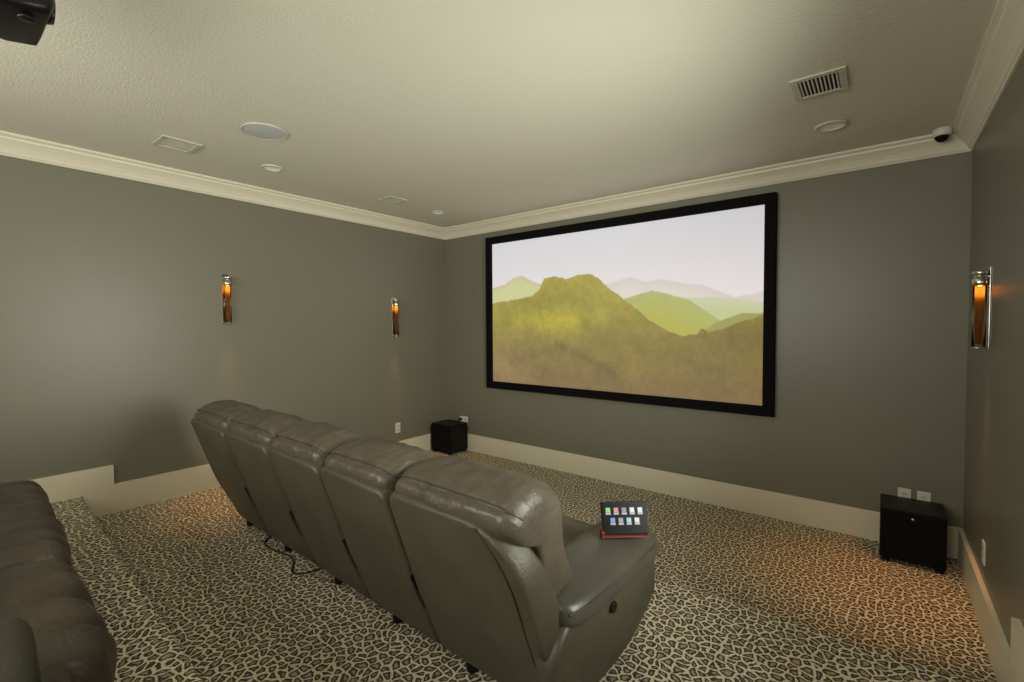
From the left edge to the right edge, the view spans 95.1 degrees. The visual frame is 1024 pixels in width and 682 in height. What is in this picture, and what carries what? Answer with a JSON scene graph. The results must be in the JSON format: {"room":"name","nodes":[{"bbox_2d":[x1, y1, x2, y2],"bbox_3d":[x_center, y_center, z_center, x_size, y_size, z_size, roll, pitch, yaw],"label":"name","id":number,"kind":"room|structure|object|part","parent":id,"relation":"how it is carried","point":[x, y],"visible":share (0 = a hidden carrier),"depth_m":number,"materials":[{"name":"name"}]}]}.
{"room":"home theater","nodes":[
{"label":"home theater","id":0,"kind":"room"},
{"bbox_2d":[0,155,446,497],"bbox_3d":[-2.615,0.124,3.807,0.100,2.890,5.600,1,2,38],"label":"wall","id":1,"kind":"structure","parent":0,"point":[113,335],"depth_m":3.70,"materials":[{"name":"grey paint"}]},
{"bbox_2d":[0,130,444,239],"bbox_3d":[-2.540,-1.257,3.696,0.110,0.122,5.600,1,2,38],"label":"trim","id":2,"kind":"structure","parent":1,"relation":"attached to","point":[14,145],"depth_m":3.67,"materials":[{"name":"beige paint"}]},
{"bbox_2d":[221,274,231,323],"bbox_3d":[-2.392,-0.351,3.938,0.072,0.420,0.068,1,2,38],"label":"wall sconce","id":3,"kind":"object","parent":1,"relation":"attached to","point":[226,282],"visible":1,"depth_m":3.92,"materials":[{"name":"orange glass"}]},
{"bbox_2d":[30,433,432,517],"bbox_3d":[-2.569,1.151,3.796,0.020,0.538,5.580,1,2,38],"label":"baseboard","id":4,"kind":"structure","parent":1,"relation":"attached to","point":[97,487],"depth_m":3.44,"materials":[{"name":"beige paint"}]},
{"bbox_2d":[392,298,398,336],"bbox_3d":[-1.312,-0.270,5.306,0.072,0.445,0.068,1,2,38],"label":"wall sconce","id":5,"kind":"object","parent":1,"relation":"attached to","point":[395,302],"visible":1,"depth_m":5.29,"materials":[{"name":"orange glass"}]},
{"bbox_2d":[395,422,399,432],"bbox_3d":[-1.314,0.999,5.390,0.008,0.115,0.070,1,2,38],"label":"wall outlet","id":6,"kind":"object","parent":1,"relation":"attached to","point":[397,425],"visible":1,"depth_m":5.38,"materials":[{"name":"beige plastic"}]},
{"bbox_2d":[0,0,997,227],"bbox_3d":[-0.705,-1.330,2.242,4.990,0.100,5.800,1,2,38],"label":"ceiling","id":7,"kind":"structure","parent":0,"point":[470,111],"depth_m":2.37,"materials":[{"name":"beige paint"}]},
{"bbox_2d":[0,0,55,45],"bbox_3d":[-1.585,-1.087,1.287,0.281,0.312,0.458,1,2,38],"label":"projector","id":8,"kind":"object","parent":7,"relation":"hanging from","point":[21,21],"visible":1,"depth_m":1.39,"materials":[{"name":"black plastic"}]},
{"bbox_2d":[151,134,202,153],"bbox_3d":[-2.208,-1.295,3.090,0.235,0.010,0.225,1,2,38],"label":"ceiling vent","id":9,"kind":"object","parent":7,"relation":"in","point":[164,141],"visible":1,"depth_m":3.08,"materials":[{"name":"white metal"}]},
{"bbox_2d":[241,122,287,139],"bbox_3d":[-1.528,-1.292,2.894,0.260,0.008,0.260,1,2,38],"label":"ceiling speaker","id":10,"kind":"object","parent":7,"relation":"attached to","point":[264,131],"visible":1,"depth_m":2.88,"materials":[{"name":"beige plastic"}]},
{"bbox_2d":[261,164,282,171],"bbox_3d":[-1.821,-1.312,3.556,0.153,0.009,0.153,1,2,38],"label":"recessed light","id":11,"kind":"object","parent":7,"relation":"in","point":[274,168],"visible":1,"depth_m":3.55,"materials":[{"name":"beige plastic"}]},
{"bbox_2d":[377,196,407,204],"bbox_3d":[-1.141,-1.346,4.480,0.220,0.010,0.200,1,2,38],"label":"ceiling vent","id":12,"kind":"object","parent":7,"relation":"in","point":[393,200],"visible":1,"depth_m":4.47,"materials":[{"name":"white metal"}]},
{"bbox_2d":[431,211,444,213],"bbox_3d":[-0.786,-1.364,4.973,0.143,0.009,0.143,1,2,38],"label":"recessed light","id":13,"kind":"object","parent":7,"relation":"in","point":[433,212],"visible":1,"depth_m":4.99,"materials":[{"name":"beige plastic"}]},
{"bbox_2d":[789,65,848,101],"bbox_3d":[1.550,-1.290,2.360,0.232,0.010,0.262,1,2,38],"label":"ceiling vent","id":14,"kind":"object","parent":7,"relation":"in","point":[834,80],"visible":1,"depth_m":2.35,"materials":[{"name":"white metal"}]},
{"bbox_2d":[814,120,847,132],"bbox_3d":[1.945,-1.308,2.857,0.173,0.009,0.173,1,2,38],"label":"recessed light","id":15,"kind":"object","parent":7,"relation":"in","point":[834,125],"visible":1,"depth_m":2.85,"materials":[{"name":"beige plastic"}]},
{"bbox_2d":[932,126,952,141],"bbox_3d":[2.683,-1.281,2.921,0.096,0.078,0.096,1,2,38],"label":"security camera","id":16,"kind":"object","parent":7,"relation":"attached to","point":[941,134],"visible":1,"depth_m":2.90,"materials":[{"name":"beige plastic"}]},
{"bbox_2d":[51,450,996,681],"bbox_3d":[-0.691,1.354,2.330,4.830,0.510,5.600,1,2,38],"label":"floor","id":17,"kind":"structure","parent":0,"point":[185,590],"depth_m":2.32,"materials":[{"name":"carpet"}]},
{"bbox_2d":[0,480,116,681],"bbox_3d":[-1.865,0.702,1.303,2.237,0.873,0.975,1,3,41],"label":"reclining sofa","id":18,"kind":"object","parent":17,"relation":"on","point":[52,629],"visible":1,"depth_m":1.26,"materials":[{"name":"brown leather"}]},
{"bbox_2d":[0,480,55,518],"bbox_3d":[-2.386,0.871,1.935,0.626,0.403,0.710,1,3,41],"label":"cushion","id":19,"kind":"object","parent":18,"relation":"on","point":[17,498],"depth_m":2.04,"materials":[{"name":"brown leather"}]},
{"bbox_2d":[0,513,72,570],"bbox_3d":[-1.939,0.881,1.549,0.546,0.409,0.709,1,3,41],"label":"seat cushion","id":20,"kind":"object","parent":18,"relation":"on","point":[27,538],"depth_m":1.65,"materials":[{"name":"brown leather"}]},
{"bbox_2d":[0,559,116,681],"bbox_3d":[-1.450,0.893,1.126,0.741,0.404,0.708,1,3,41],"label":"seat cushion","id":21,"kind":"object","parent":18,"relation":"on","point":[50,595],"depth_m":1.22,"materials":[{"name":"brown leather"}]},
{"bbox_3d":[-1.135,0.911,0.711,0.280,0.387,0.761,1,3,41],"label":"arm","id":22,"kind":"part","parent":18,"relation":"part of","materials":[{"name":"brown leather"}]},
{"bbox_2d":[264,535,321,574],"bbox_3d":[-1.331,1.250,2.803,0.719,0.011,0.201,1,3,42],"label":"power cable","id":23,"kind":"object","parent":17,"relation":"on","point":[291,557],"visible":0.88,"depth_m":2.69,"materials":[{"name":"black plastic"}]},
{"bbox_2d":[191,400,658,681],"bbox_3d":[-0.696,0.827,2.498,2.765,0.873,0.984,1,2,40],"label":"reclining sofa","id":24,"kind":"object","parent":17,"relation":"on","point":[484,561],"visible":1,"depth_m":1.69,"materials":[{"name":"grey leather"}]},
{"bbox_2d":[194,400,260,429],"bbox_3d":[-1.730,0.648,2.977,0.540,0.532,0.386,1,2,40],"label":"cushion","id":25,"kind":"object","parent":24,"relation":"on","point":[217,415],"depth_m":2.82,"materials":[{"name":"grey leather"}]},
{"bbox_3d":[-1.746,0.827,2.961,0.557,0.724,0.341,1,2,40],"label":"panel","id":26,"kind":"part","parent":24,"relation":"part of","materials":[{"name":"grey leather"}]},
{"bbox_2d":[228,409,304,445],"bbox_3d":[-1.300,0.656,2.615,0.545,0.532,0.390,1,2,40],"label":"cushion","id":27,"kind":"object","parent":24,"relation":"on","point":[256,427],"depth_m":2.46,"materials":[{"name":"grey leather"}]},
{"bbox_3d":[-1.313,0.836,2.601,0.562,0.724,0.341,1,2,40],"label":"panel","id":28,"kind":"part","parent":24,"relation":"part of","materials":[{"name":"grey leather"}]},
{"bbox_2d":[272,420,362,465],"bbox_3d":[-0.887,0.668,2.275,0.485,0.532,0.389,1,2,40],"label":"cushion","id":29,"kind":"object","parent":24,"relation":"on","point":[303,443],"depth_m":2.12,"materials":[{"name":"grey leather"}]},
{"bbox_3d":[-0.902,0.846,2.259,0.502,0.724,0.341,1,2,40],"label":"panel","id":30,"kind":"part","parent":24,"relation":"part of","materials":[{"name":"grey leather"}]},
{"bbox_2d":[325,436,433,490],"bbox_3d":[-0.511,0.675,1.962,0.455,0.530,0.387,1,2,40],"label":"cushion","id":31,"kind":"object","parent":24,"relation":"on","point":[367,463],"depth_m":1.81,"materials":[{"name":"grey leather"}]},
{"bbox_3d":[-0.525,0.854,1.946,0.472,0.724,0.341,1,2,40],"label":"panel","id":32,"kind":"part","parent":24,"relation":"part of","materials":[{"name":"grey leather"}]},
{"bbox_2d":[395,456,571,594],"bbox_3d":[-0.104,0.685,1.623,0.564,0.530,0.389,1,2,40],"label":"cushion","id":33,"kind":"object","parent":24,"relation":"on","point":[466,526],"depth_m":1.46,"materials":[{"name":"grey leather"}]},
{"bbox_3d":[-0.098,0.867,1.614,0.604,0.716,0.378,1,2,40],"label":"panel","id":34,"kind":"part","parent":24,"relation":"part of","materials":[{"name":"grey leather"}]},
{"bbox_2d":[562,515,593,543],"bbox_3d":[0.100,1.025,2.017,0.396,0.400,0.701,1,2,40],"label":"seat cushion","id":35,"kind":"object","parent":24,"relation":"on","point":[572,528],"depth_m":2.11,"materials":[{"name":"grey leather"}]},
{"bbox_3d":[0.278,1.041,1.729,0.212,0.385,0.761,1,2,40],"label":"arm","id":36,"kind":"part","parent":24,"relation":"part of","materials":[{"name":"grey leather"}]},
{"bbox_2d":[600,501,648,538],"bbox_3d":[0.442,0.706,1.853,0.190,0.123,0.066,0,2,-2],"label":"tablet","id":37,"kind":"object","parent":24,"relation":"on","point":[620,519],"visible":1,"depth_m":1.85,"materials":[{"name":"black"}]},
{"bbox_2d":[431,419,467,455],"bbox_3d":[-0.766,1.172,5.726,0.333,0.350,0.298,1,2,38],"label":"subwoofer","id":38,"kind":"object","parent":17,"relation":"on","point":[449,436],"visible":1,"depth_m":5.62,"materials":[{"name":"brown wood"}]},
{"bbox_2d":[431,424,450,452],"bbox_3d":[-0.853,1.168,5.616,0.325,0.310,0.018,1,2,38],"label":"grille","id":39,"kind":"object","parent":38,"relation":"attached to","point":[440,433],"depth_m":5.60,"materials":[{"name":"black fabric"}]},
{"bbox_2d":[879,493,947,573],"bbox_3d":[2.600,1.243,3.050,0.322,0.350,0.314,1,2,38],"label":"subwoofer","id":40,"kind":"object","parent":17,"relation":"on","point":[914,531],"visible":1,"depth_m":2.94,"materials":[{"name":"brown wood"}]},
{"bbox_2d":[445,151,972,527],"bbox_3d":[1.070,0.081,4.526,4.990,2.890,0.100,1,2,38],"label":"wall","id":41,"kind":"structure","parent":0,"point":[873,264],"depth_m":3.44,"materials":[{"name":"grey paint"}]},
{"bbox_2d":[485,192,777,416],"bbox_3d":[0.879,-0.300,4.558,2.975,1.741,0.061,1,2,38],"label":"projection screen","id":42,"kind":"object","parent":41,"relation":"attached to","point":[672,307],"visible":1,"depth_m":4.28,"materials":[{"name":"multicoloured fabric"}]},
{"bbox_2d":[445,133,970,239],"bbox_3d":[0.998,-1.299,4.397,4.790,0.122,0.110,1,2,38],"label":"trim","id":43,"kind":"structure","parent":41,"relation":"attached to","point":[922,147],"depth_m":3.74,"materials":[{"name":"beige paint"}]},
{"bbox_2d":[466,433,962,558],"bbox_3d":[1.039,1.276,4.518,4.790,0.203,0.020,1,2,38],"label":"baseboard","id":44,"kind":"structure","parent":41,"relation":"attached to","point":[863,523],"depth_m":4.00,"materials":[{"name":"beige paint"}]},
{"bbox_2d":[898,487,910,497],"bbox_3d":[2.691,1.067,3.212,0.070,0.115,0.008,1,2,38],"label":"wall outlet","id":45,"kind":"object","parent":41,"relation":"attached to","point":[902,492],"visible":0.55,"depth_m":3.21,"materials":[{"name":"beige plastic"}]},
{"bbox_2d":[917,491,930,501],"bbox_3d":[2.770,1.072,3.149,0.070,0.115,0.008,1,2,38],"label":"wall outlet","id":46,"kind":"object","parent":41,"relation":"attached to","point":[924,496],"visible":0.56,"depth_m":3.15,"materials":[{"name":"beige plastic"}]},
{"bbox_2d":[963,55,1023,646],"bbox_3d":[1.221,0.205,0.775,0.100,2.890,5.600,1,2,38],"label":"wall","id":47,"kind":"structure","parent":0,"point":[993,500],"depth_m":2.16,"materials":[{"name":"grey paint"}]},
{"bbox_2d":[970,266,991,349],"bbox_3d":[2.420,-0.169,2.422,0.072,0.425,0.068,1,2,38],"label":"wall sconce","id":48,"kind":"object","parent":47,"relation":"attached to","point":[981,296],"visible":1,"depth_m":2.40,"materials":[{"name":"orange glass"}]},
{"bbox_3d":[2.446,-0.168,2.402,0.007,0.425,0.064,1,2,38],"label":"wall plate","id":49,"kind":"part","parent":48,"relation":"part of","materials":[{"name":"silver metal"}]},
{"bbox_2d":[981,539,985,565],"bbox_3d":[2.424,1.088,2.408,0.008,0.115,0.070,1,2,38],"label":"wall outlet","id":50,"kind":"object","parent":47,"relation":"attached to","point":[983,542],"visible":1,"depth_m":2.39,"materials":[{"name":"beige plastic"}]},
{"bbox_2d":[952,0,1023,150],"bbox_3d":[1.132,-1.180,0.795,0.110,0.122,5.600,1,2,38],"label":"trim","id":51,"kind":"structure","parent":47,"relation":"attached to","point":[1002,49],"depth_m":2.12,"materials":[{"name":"beige paint"}]},
{"bbox_2d":[958,528,1023,681],"bbox_3d":[1.172,1.230,0.839,0.022,0.538,5.580,1,2,38],"label":"baseboard","id":52,"kind":"structure","parent":47,"relation":"attached to","point":[1007,662],"depth_m":2.11,"materials":[{"name":"beige paint"}]}
]}

